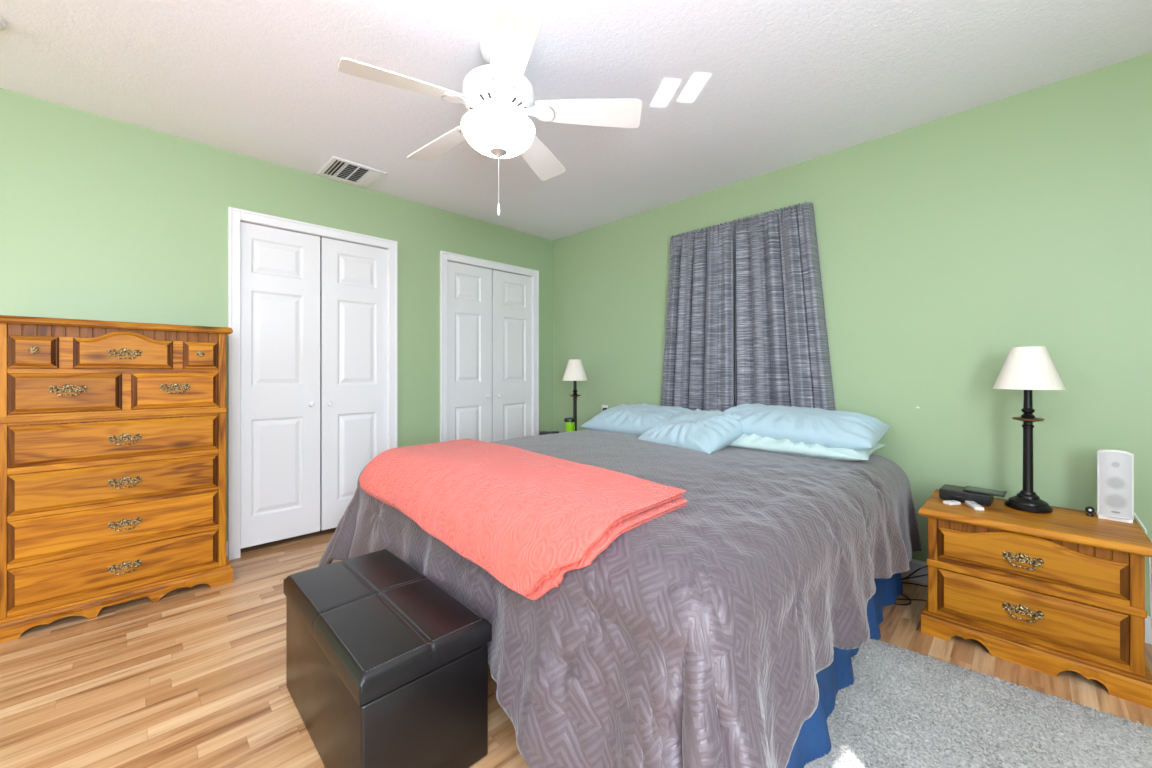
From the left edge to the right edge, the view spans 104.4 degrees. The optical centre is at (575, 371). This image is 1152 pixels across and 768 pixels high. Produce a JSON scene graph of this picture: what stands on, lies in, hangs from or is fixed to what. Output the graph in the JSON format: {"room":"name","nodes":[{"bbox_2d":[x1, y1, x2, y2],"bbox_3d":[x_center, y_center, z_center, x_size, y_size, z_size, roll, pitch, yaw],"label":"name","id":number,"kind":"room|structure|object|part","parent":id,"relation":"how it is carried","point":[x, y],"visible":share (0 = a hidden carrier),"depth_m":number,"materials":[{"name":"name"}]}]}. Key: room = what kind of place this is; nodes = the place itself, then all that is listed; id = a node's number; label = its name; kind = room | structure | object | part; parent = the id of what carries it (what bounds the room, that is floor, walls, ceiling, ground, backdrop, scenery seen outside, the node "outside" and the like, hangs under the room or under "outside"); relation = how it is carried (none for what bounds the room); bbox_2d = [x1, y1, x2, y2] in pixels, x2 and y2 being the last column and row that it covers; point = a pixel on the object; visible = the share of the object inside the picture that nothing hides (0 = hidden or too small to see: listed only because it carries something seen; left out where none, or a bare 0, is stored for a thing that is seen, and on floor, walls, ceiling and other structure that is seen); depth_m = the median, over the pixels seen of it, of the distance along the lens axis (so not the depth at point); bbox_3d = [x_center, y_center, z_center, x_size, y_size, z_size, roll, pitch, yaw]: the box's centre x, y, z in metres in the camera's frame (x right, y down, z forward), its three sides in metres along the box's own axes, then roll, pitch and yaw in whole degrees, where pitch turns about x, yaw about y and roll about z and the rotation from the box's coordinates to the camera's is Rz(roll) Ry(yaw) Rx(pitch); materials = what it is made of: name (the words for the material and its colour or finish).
{"room":"bedroom","nodes":[
{"label":"bedroom","id":0,"kind":"room"},
{"bbox_2d":[0,88,552,540],"bbox_3d":[-2.620,-0.100,2.632,6.000,2.440,0.720,0,0,-45],"label":"wall","id":1,"kind":"structure","parent":0,"point":[102,218],"depth_m":2.48,"materials":[{"name":"green paint"}]},
{"bbox_2d":[226,541,227,557],"bbox_3d":[-2.363,1.064,2.372,6.000,0.112,0.012,0,0,-45],"label":"baseboard","id":2,"kind":"structure","parent":1,"relation":"attached to","point":[226,541],"depth_m":2.65,"materials":[{"name":"white paint"}]},
{"bbox_2d":[228,207,397,560],"bbox_3d":[-1.746,0.070,3.048,1.010,2.101,0.134,0,0,-45],"label":"trim","id":3,"kind":"structure","parent":1,"relation":"attached to","point":[235,215],"depth_m":2.69,"materials":[{"name":"white paint"}]},
{"bbox_2d":[240,222,387,548],"bbox_3d":[-1.724,0.081,3.025,0.908,1.989,0.071,0,0,-45],"label":"door","id":4,"kind":"structure","parent":1,"relation":"in","point":[314,309],"depth_m":2.96,"materials":[{"name":"white paint"}]},
{"bbox_2d":[440,251,538,441],"bbox_3d":[-0.770,0.070,4.011,1.024,2.101,0.134,0,0,-45],"label":"trim","id":5,"kind":"structure","parent":1,"relation":"attached to","point":[445,256],"depth_m":3.85,"materials":[{"name":"white paint"}]},
{"bbox_2d":[447,261,531,441],"bbox_3d":[-0.747,0.081,3.988,0.922,1.989,0.071,0,0,-45],"label":"door","id":6,"kind":"structure","parent":1,"relation":"in","point":[489,312],"depth_m":3.95,"materials":[{"name":"white paint"}]},
{"bbox_2d":[0,0,1151,239],"bbox_3d":[-0.998,-1.370,0.987,6.200,0.100,5.500,0,0,-45],"label":"ceiling","id":7,"kind":"structure","parent":0,"point":[730,92],"depth_m":1.96,"materials":[{"name":"white paint"}]},
{"bbox_2d":[0,16,6,30],"bbox_3d":[-2.203,-1.300,1.639,0.140,0.038,0.140,0,0,-45],"label":"smoke detector","id":8,"kind":"object","parent":7,"relation":"attached to","point":[3,24],"visible":1,"depth_m":1.68,"materials":[{"name":"white plastic"}]},
{"bbox_2d":[318,156,386,187],"bbox_3d":[-1.481,-1.313,2.955,0.325,0.013,0.330,0,0,-45],"label":"ceiling vent","id":9,"kind":"object","parent":7,"relation":"in","point":[337,168],"visible":1,"depth_m":2.94,"materials":[{"name":"white metal"}]},
{"bbox_2d":[337,0,641,215],"bbox_3d":[-0.341,-0.977,1.816,1.116,0.687,1.104,0,0,-45],"label":"ceiling fan","id":10,"kind":"object","parent":7,"relation":"hanging from","point":[498,99],"visible":1,"depth_m":1.72,"materials":[{"name":"white plastic"}]},
{"bbox_3d":[-0.617,-1.040,1.608,0.419,0.057,0.139,0,0,-34],"label":"fan blade","id":11,"kind":"part","parent":10,"relation":"part of","materials":[{"name":"white wood"}]},
{"bbox_3d":[-0.599,-1.040,2.036,0.419,0.057,0.139,0,0,38],"label":"fan blade","id":12,"kind":"part","parent":10,"relation":"part of","materials":[{"name":"white wood"}]},
{"bbox_3d":[-0.314,-0.939,1.810,0.294,0.098,0.294,0,0,-45],"label":"lamp shade","id":13,"kind":"part","parent":10,"relation":"part of","materials":[{"name":"white glass"}]},
{"bbox_3d":[-0.314,-0.775,1.810,0.003,0.194,0.004,0,0,-45],"label":"pull chain","id":14,"kind":"part","parent":10,"relation":"part of","materials":[{"name":"silver metal"}]},
{"bbox_3d":[-0.216,-1.040,1.459,0.139,0.057,0.419,0,0,-16],"label":"fan blade","id":15,"kind":"part","parent":10,"relation":"part of","materials":[{"name":"white wood"}]},
{"bbox_3d":[-0.186,-1.040,2.151,0.139,0.057,0.419,0,0,20],"label":"fan blade","id":16,"kind":"part","parent":10,"relation":"part of","materials":[{"name":"white wood"}]},
{"bbox_3d":[0.051,-1.040,1.794,0.419,0.057,0.139,0,0,2],"label":"fan blade","id":17,"kind":"part","parent":10,"relation":"part of","materials":[{"name":"white wood"}]},
{"bbox_2d":[0,527,1151,767],"bbox_3d":[-0.998,1.170,0.987,6.200,0.100,5.500,0,0,-45],"label":"floor","id":18,"kind":"structure","parent":0,"point":[195,676],"depth_m":1.60,"materials":[{"name":"laminate"}]},
{"bbox_2d":[0,315,232,642],"bbox_3d":[-2.235,0.443,2.215,0.812,1.355,0.392,0,0,-45],"label":"dresser","id":19,"kind":"object","parent":18,"relation":"on","point":[113,433],"visible":1,"depth_m":2.06,"materials":[{"name":"brown wood"}]},
{"bbox_3d":[-2.320,-0.086,1.911,0.138,0.137,0.024,0,0,-45],"label":"drawer","id":20,"kind":"part","parent":19,"relation":"part of","materials":[{"name":"brown wood"}]},
{"bbox_3d":[-2.301,-0.094,1.894,0.032,0.032,0.028,0,0,-45],"label":"knob","id":21,"kind":"part","parent":19,"relation":"part of","materials":[{"name":"gold metal"}]},
{"bbox_3d":[-2.251,0.091,1.980,0.333,0.171,0.024,0,0,-45],"label":"drawer","id":22,"kind":"part","parent":19,"relation":"part of","materials":[{"name":"brown wood"}]},
{"bbox_3d":[-2.233,0.080,1.962,0.115,0.052,0.026,0,0,-45],"label":"handle","id":23,"kind":"part","parent":19,"relation":"part of","materials":[{"name":"gold metal"}]},
{"bbox_3d":[-2.126,0.916,2.103,0.688,0.172,0.024,0,0,-45],"label":"drawer","id":24,"kind":"part","parent":19,"relation":"part of","materials":[{"name":"brown wood"}]},
{"bbox_3d":[-2.126,0.716,2.103,0.688,0.175,0.024,0,0,-45],"label":"drawer","id":25,"kind":"part","parent":19,"relation":"part of","materials":[{"name":"brown wood"}]},
{"bbox_3d":[-2.126,0.518,2.103,0.688,0.168,0.024,0,0,-45],"label":"drawer","id":26,"kind":"part","parent":19,"relation":"part of","materials":[{"name":"brown wood"}]},
{"bbox_3d":[-2.126,0.316,2.103,0.688,0.172,0.024,0,0,-45],"label":"drawer","id":27,"kind":"part","parent":19,"relation":"part of","materials":[{"name":"brown wood"}]},
{"bbox_3d":[-2.130,0.203,2.108,0.766,0.025,0.010,0,0,-45],"label":"waist moulding","id":28,"kind":"part","parent":19,"relation":"part of","materials":[{"name":"brown wood"}]},
{"bbox_3d":[-2.243,1.035,2.223,0.798,0.014,0.352,0,0,-45],"label":"moulding","id":29,"kind":"part","parent":19,"relation":"part of","materials":[{"name":"brown wood"}]},
{"bbox_3d":[-2.123,-0.105,2.105,0.331,0.177,0.024,0,0,-45],"label":"drawer","id":30,"kind":"part","parent":19,"relation":"part of","materials":[{"name":"brown wood"}]},
{"bbox_3d":[-2.107,0.714,2.087,0.115,0.052,0.026,0,0,-45],"label":"handle","id":31,"kind":"part","parent":19,"relation":"part of","materials":[{"name":"gold metal"}]},
{"bbox_3d":[-2.107,0.516,2.087,0.115,0.052,0.026,0,0,-45],"label":"handle","id":32,"kind":"part","parent":19,"relation":"part of","materials":[{"name":"gold metal"}]},
{"bbox_3d":[-2.107,0.914,2.087,0.115,0.052,0.026,0,0,-45],"label":"handle","id":33,"kind":"part","parent":19,"relation":"part of","materials":[{"name":"gold metal"}]},
{"bbox_3d":[-2.107,0.314,2.087,0.115,0.052,0.026,0,0,-45],"label":"handle","id":34,"kind":"part","parent":19,"relation":"part of","materials":[{"name":"gold metal"}]},
{"bbox_3d":[-2.107,-0.086,2.087,0.115,0.052,0.026,0,0,-45],"label":"handle","id":35,"kind":"part","parent":19,"relation":"part of","materials":[{"name":"gold metal"}]},
{"bbox_3d":[-1.995,0.091,2.232,0.323,0.171,0.024,0,0,-45],"label":"drawer","id":36,"kind":"part","parent":19,"relation":"part of","materials":[{"name":"brown wood"}]},
{"bbox_3d":[-1.982,0.080,2.210,0.115,0.052,0.026,0,0,-45],"label":"handle","id":37,"kind":"part","parent":19,"relation":"part of","materials":[{"name":"gold metal"}]},
{"bbox_3d":[-1.914,-0.094,2.276,0.032,0.032,0.028,0,0,-45],"label":"knob","id":38,"kind":"part","parent":19,"relation":"part of","materials":[{"name":"gold metal"}]},
{"bbox_3d":[-1.929,-0.086,2.296,0.138,0.137,0.024,0,0,-45],"label":"drawer","id":39,"kind":"part","parent":19,"relation":"part of","materials":[{"name":"brown wood"}]},
{"bbox_2d":[284,549,491,767],"bbox_3d":[-0.640,0.913,1.440,0.366,0.406,0.754,0,0,-45],"label":"storage ottoman","id":40,"kind":"object","parent":18,"relation":"on","point":[386,667],"visible":1,"depth_m":1.24,"materials":[{"name":"black leather"}]},
{"bbox_2d":[786,573,902,767],"bbox_3d":[0.344,0.802,2.360,2.040,0.635,2.065,0,0,-45],"label":"bed","id":41,"kind":"object","parent":18,"relation":"on","point":[813,742],"visible":0.15,"depth_m":1.48,"materials":[{"name":"fabric"}]},
{"bbox_2d":[318,429,921,767],"bbox_3d":[0.212,0.773,2.277,2.212,0.701,2.381,0,0,-45],"label":"comforter","id":42,"kind":"object","parent":41,"relation":"on","point":[701,636],"visible":0.62,"depth_m":1.12,"materials":[{"name":"grey fabric"}]},
{"bbox_2d":[359,439,687,599],"bbox_3d":[-0.317,0.497,1.822,0.658,0.257,1.553,0,0,-45],"label":"throw blanket","id":43,"kind":"object","parent":42,"relation":"on","point":[527,518],"visible":1,"depth_m":1.44,"materials":[{"name":"pink fabric"}]},
{"bbox_2d":[580,403,689,434],"bbox_3d":[0.475,0.351,3.254,0.446,0.237,0.840,0,0,-42],"label":"pillow","id":44,"kind":"object","parent":42,"relation":"on","point":[636,419],"visible":0.66,"depth_m":3.16,"materials":[{"name":"blue fabric"}]},
{"bbox_2d":[638,408,742,453],"bbox_3d":[0.722,0.355,2.718,0.456,0.245,0.625,0,0,-33],"label":"pillow","id":45,"kind":"object","parent":42,"relation":"on","point":[711,431],"visible":0.86,"depth_m":2.56,"materials":[{"name":"blue fabric"}]},
{"bbox_2d":[728,434,885,460],"bbox_3d":[1.212,0.387,2.492,0.800,0.133,0.460,0,0,43],"label":"pillow","id":46,"kind":"object","parent":42,"relation":"on","point":[753,441],"visible":0.45,"depth_m":2.29,"materials":[{"name":"fabric"}]},
{"bbox_2d":[723,403,890,450],"bbox_3d":[1.233,0.299,2.527,0.842,0.213,0.436,0,0,44],"label":"pillow","id":47,"kind":"object","parent":46,"relation":"on","point":[857,431],"visible":0.76,"depth_m":2.33,"materials":[{"name":"blue fabric"}]},
{"bbox_2d":[894,593,911,604],"bbox_3d":[1.554,1.115,2.230,0.148,0.007,0.197,0,0,-45],"label":"power cable","id":48,"kind":"object","parent":18,"relation":"on","point":[910,602],"visible":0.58,"depth_m":2.15,"materials":[{"name":"black plastic"}]},
{"bbox_2d":[896,599,926,600],"bbox_3d":[1.665,1.112,2.212,0.450,0.011,0.106,0,0,-10],"label":"power cable","id":49,"kind":"object","parent":18,"relation":"on","point":[896,599],"visible":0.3,"depth_m":2.18,"materials":[{"name":"black plastic"}]},
{"bbox_2d":[902,582,927,586],"bbox_3d":[1.742,1.088,2.334,0.380,0.062,0.064,0,0,24],"label":"power cable","id":50,"kind":"object","parent":18,"relation":"on","point":[902,582],"visible":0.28,"depth_m":2.35,"materials":[{"name":"black plastic"}]},
{"bbox_2d":[902,565,927,579],"bbox_3d":[1.740,1.028,2.331,0.379,0.142,0.079,0,0,20],"label":"power cable","id":51,"kind":"object","parent":18,"relation":"on","point":[912,573],"visible":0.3,"depth_m":2.34,"materials":[{"name":"black plastic"}]},
{"bbox_2d":[804,639,1151,767],"bbox_3d":[1.060,1.109,0.773,2.072,0.016,1.573,0,0,-45],"label":"area rug","id":52,"kind":"object","parent":18,"relation":"on","point":[902,708],"visible":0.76,"depth_m":1.41,"materials":[{"name":"grey carpet"}]},
{"bbox_2d":[918,489,1151,708],"bbox_3d":[1.853,0.853,1.848,0.480,0.535,0.638,0,0,-45],"label":"nightstand","id":53,"kind":"object","parent":18,"relation":"on","point":[1057,591],"visible":1,"depth_m":1.68,"materials":[{"name":"brown wood"}]},
{"bbox_2d":[943,500,960,504],"bbox_3d":[1.662,0.578,1.975,0.060,0.014,0.034,0,0,-10],"label":"remote control","id":54,"kind":"object","parent":53,"relation":"on","point":[949,502],"visible":1,"depth_m":1.96,"materials":[{"name":"white plastic"}]},
{"bbox_2d":[939,484,993,505],"bbox_3d":[1.779,0.561,2.036,0.126,0.048,0.174,0,0,-42],"label":"cable box","id":55,"kind":"object","parent":53,"relation":"on","point":[951,492],"visible":0.95,"depth_m":2.00,"materials":[{"name":"black plastic"}]},
{"bbox_2d":[963,486,1006,496],"bbox_3d":[1.821,0.531,1.990,0.104,0.008,0.136,0,0,-42],"label":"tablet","id":56,"kind":"object","parent":55,"relation":"on","point":[992,492],"visible":1,"depth_m":1.97,"materials":[{"name":"black plastic"}]},
{"bbox_2d":[965,501,983,510],"bbox_3d":[1.721,0.577,1.929,0.034,0.016,0.104,0,0,23],"label":"remote control","id":57,"kind":"object","parent":53,"relation":"on","point":[972,504],"visible":1,"depth_m":1.91,"materials":[{"name":"white plastic"}]},
{"bbox_3d":[1.691,0.912,1.690,0.026,0.052,0.115,0,0,-45],"label":"handle","id":58,"kind":"part","parent":53,"relation":"part of","materials":[{"name":"gold metal"}]},
{"bbox_3d":[1.691,0.715,1.690,0.026,0.052,0.115,0,0,-45],"label":"handle","id":59,"kind":"part","parent":53,"relation":"part of","materials":[{"name":"gold metal"}]},
{"bbox_2d":[993,346,1065,513],"bbox_3d":[1.935,0.239,1.911,0.221,0.692,0.221,0,0,-45],"label":"table lamp","id":60,"kind":"object","parent":53,"relation":"on","point":[1028,369],"visible":1,"depth_m":1.88,"materials":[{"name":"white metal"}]},
{"bbox_3d":[1.935,0.204,1.911,0.096,0.017,0.096,0,0,-45],"label":"drip dish","id":61,"kind":"part","parent":60,"relation":"part of","materials":[{"name":"brown metal"}]},
{"bbox_3d":[1.935,0.364,1.911,0.038,0.302,0.038,0,0,-45],"label":"stem","id":62,"kind":"part","parent":60,"relation":"part of","materials":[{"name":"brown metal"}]},
{"bbox_3d":[1.935,-0.017,1.911,0.221,0.180,0.221,0,0,-45],"label":"lamp shade","id":63,"kind":"part","parent":60,"relation":"part of","materials":[{"name":"white fabric"}]},
{"bbox_3d":[1.709,0.919,1.706,0.024,0.170,0.510,0,0,-45],"label":"drawer","id":64,"kind":"part","parent":53,"relation":"part of","materials":[{"name":"brown wood"}]},
{"bbox_3d":[1.709,0.702,1.706,0.024,0.160,0.510,0,0,-45],"label":"drawer","id":65,"kind":"part","parent":53,"relation":"part of","materials":[{"name":"brown wood"}]},
{"bbox_3d":[1.714,0.816,1.711,0.010,0.028,0.588,0,0,-45],"label":"waist moulding","id":66,"kind":"part","parent":53,"relation":"part of","materials":[{"name":"brown wood"}]},
{"bbox_3d":[1.860,1.035,1.855,0.440,0.014,0.616,0,0,-45],"label":"moulding","id":67,"kind":"part","parent":53,"relation":"part of","materials":[{"name":"brown wood"}]},
{"bbox_2d":[1085,506,1094,515],"bbox_3d":[2.092,0.567,1.818,0.027,0.037,0.026,0,0,-45],"label":"gadget","id":68,"kind":"object","parent":53,"relation":"on","point":[1090,510],"visible":1,"depth_m":1.81,"materials":[{"name":"black plastic"}]},
{"bbox_2d":[1096,449,1133,522],"bbox_3d":[2.146,0.445,1.781,0.106,0.280,0.093,0,0,-45],"label":"speaker","id":69,"kind":"object","parent":53,"relation":"on","point":[1115,468],"visible":1,"depth_m":1.75},
{"bbox_2d":[1134,513,1151,627],"bbox_3d":[2.303,0.837,1.766,0.189,0.560,0.058,0,0,3],"label":"cable","id":70,"kind":"object","parent":69,"relation":"hanging from","point":[1143,526],"visible":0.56,"depth_m":1.76,"materials":[{"name":"white plastic"}]},
{"bbox_3d":[-0.168,0.853,3.898,0.480,0.535,0.638,0,0,-45],"label":"nightstand","id":71,"kind":"object","parent":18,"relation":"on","visible":0},
{"bbox_2d":[564,418,575,431],"bbox_3d":[-0.050,0.483,3.700,0.098,0.204,0.098,0,0,-45],"label":"tumbler","id":72,"kind":"object","parent":71,"relation":"on","point":[569,422],"visible":0.63,"depth_m":3.67,"materials":[{"name":"green plastic"}]},
{"bbox_3d":[-0.050,0.396,3.700,0.098,0.030,0.098,0,0,-45],"label":"lid","id":73,"kind":"part","parent":72,"relation":"part of","materials":[{"name":"black plastic"}]},
{"bbox_2d":[562,359,587,430],"bbox_3d":[-0.008,0.239,3.829,0.221,0.692,0.221,0,0,-45],"label":"table lamp","id":74,"kind":"object","parent":71,"relation":"on","point":[574,371],"visible":0.73,"depth_m":3.78,"materials":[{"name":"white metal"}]},
{"bbox_3d":[-0.008,0.364,3.829,0.038,0.302,0.038,0,0,-45],"label":"stem","id":75,"kind":"part","parent":74,"relation":"part of","materials":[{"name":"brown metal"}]},
{"bbox_3d":[-0.008,-0.017,3.829,0.221,0.180,0.221,0,0,-45],"label":"lamp shade","id":76,"kind":"part","parent":74,"relation":"part of","materials":[{"name":"white fabric"}]},
{"bbox_3d":[-0.246,0.575,4.091,0.147,0.021,0.164,0,0,-45],"label":"handset","id":77,"kind":"object","parent":71,"relation":"on","visible":0},
{"bbox_2d":[539,431,558,433],"bbox_3d":[-0.245,0.554,4.097,0.180,0.021,0.048,0,0,-7],"label":"handset","id":78,"kind":"object","parent":77,"relation":"on","point":[540,432],"visible":0.9,"depth_m":4.08,"materials":[{"name":"black plastic"}]},
{"bbox_2d":[553,52,1151,615],"bbox_3d":[1.416,-0.100,2.883,0.100,2.440,4.810,0,0,-45],"label":"wall","id":79,"kind":"structure","parent":0,"point":[947,245],"depth_m":2.25,"materials":[{"name":"green paint"}]},
{"bbox_2d":[602,405,607,410],"bbox_3d":[0.273,0.316,3.933,0.052,0.047,0.059,0,0,-45],"label":"wall outlet","id":80,"kind":"object","parent":79,"relation":"attached to","point":[604,407],"visible":0.39,"depth_m":3.92,"materials":[{"name":"white plastic"}]},
{"bbox_2d":[901,559,1151,644],"bbox_3d":[1.384,1.064,2.836,0.012,0.112,4.588,0,0,-45],"label":"baseboard","id":81,"kind":"structure","parent":79,"relation":"attached to","point":[914,565],"depth_m":2.37,"materials":[{"name":"white paint"}]},
{"bbox_3d":[1.096,-1.003,3.092,0.060,0.045,0.981,0,0,-45],"label":"curtain rod","id":82,"kind":"object","parent":79,"relation":"attached to","visible":0},
{"bbox_2d":[661,220,733,411],"bbox_3d":[0.858,-0.311,3.272,0.071,1.463,0.622,0,0,-45],"label":"curtain","id":83,"kind":"object","parent":82,"relation":"hanging from","point":[698,365],"visible":0.9,"depth_m":3.22,"materials":[{"name":"fabric"}]},
{"bbox_2d":[733,201,835,410],"bbox_3d":[1.298,-0.311,2.829,0.632,1.463,0.108,0,0,41],"label":"curtain","id":84,"kind":"object","parent":82,"relation":"hanging from","point":[782,355],"visible":0.86,"depth_m":2.82,"materials":[{"name":"fabric"}]}
]}

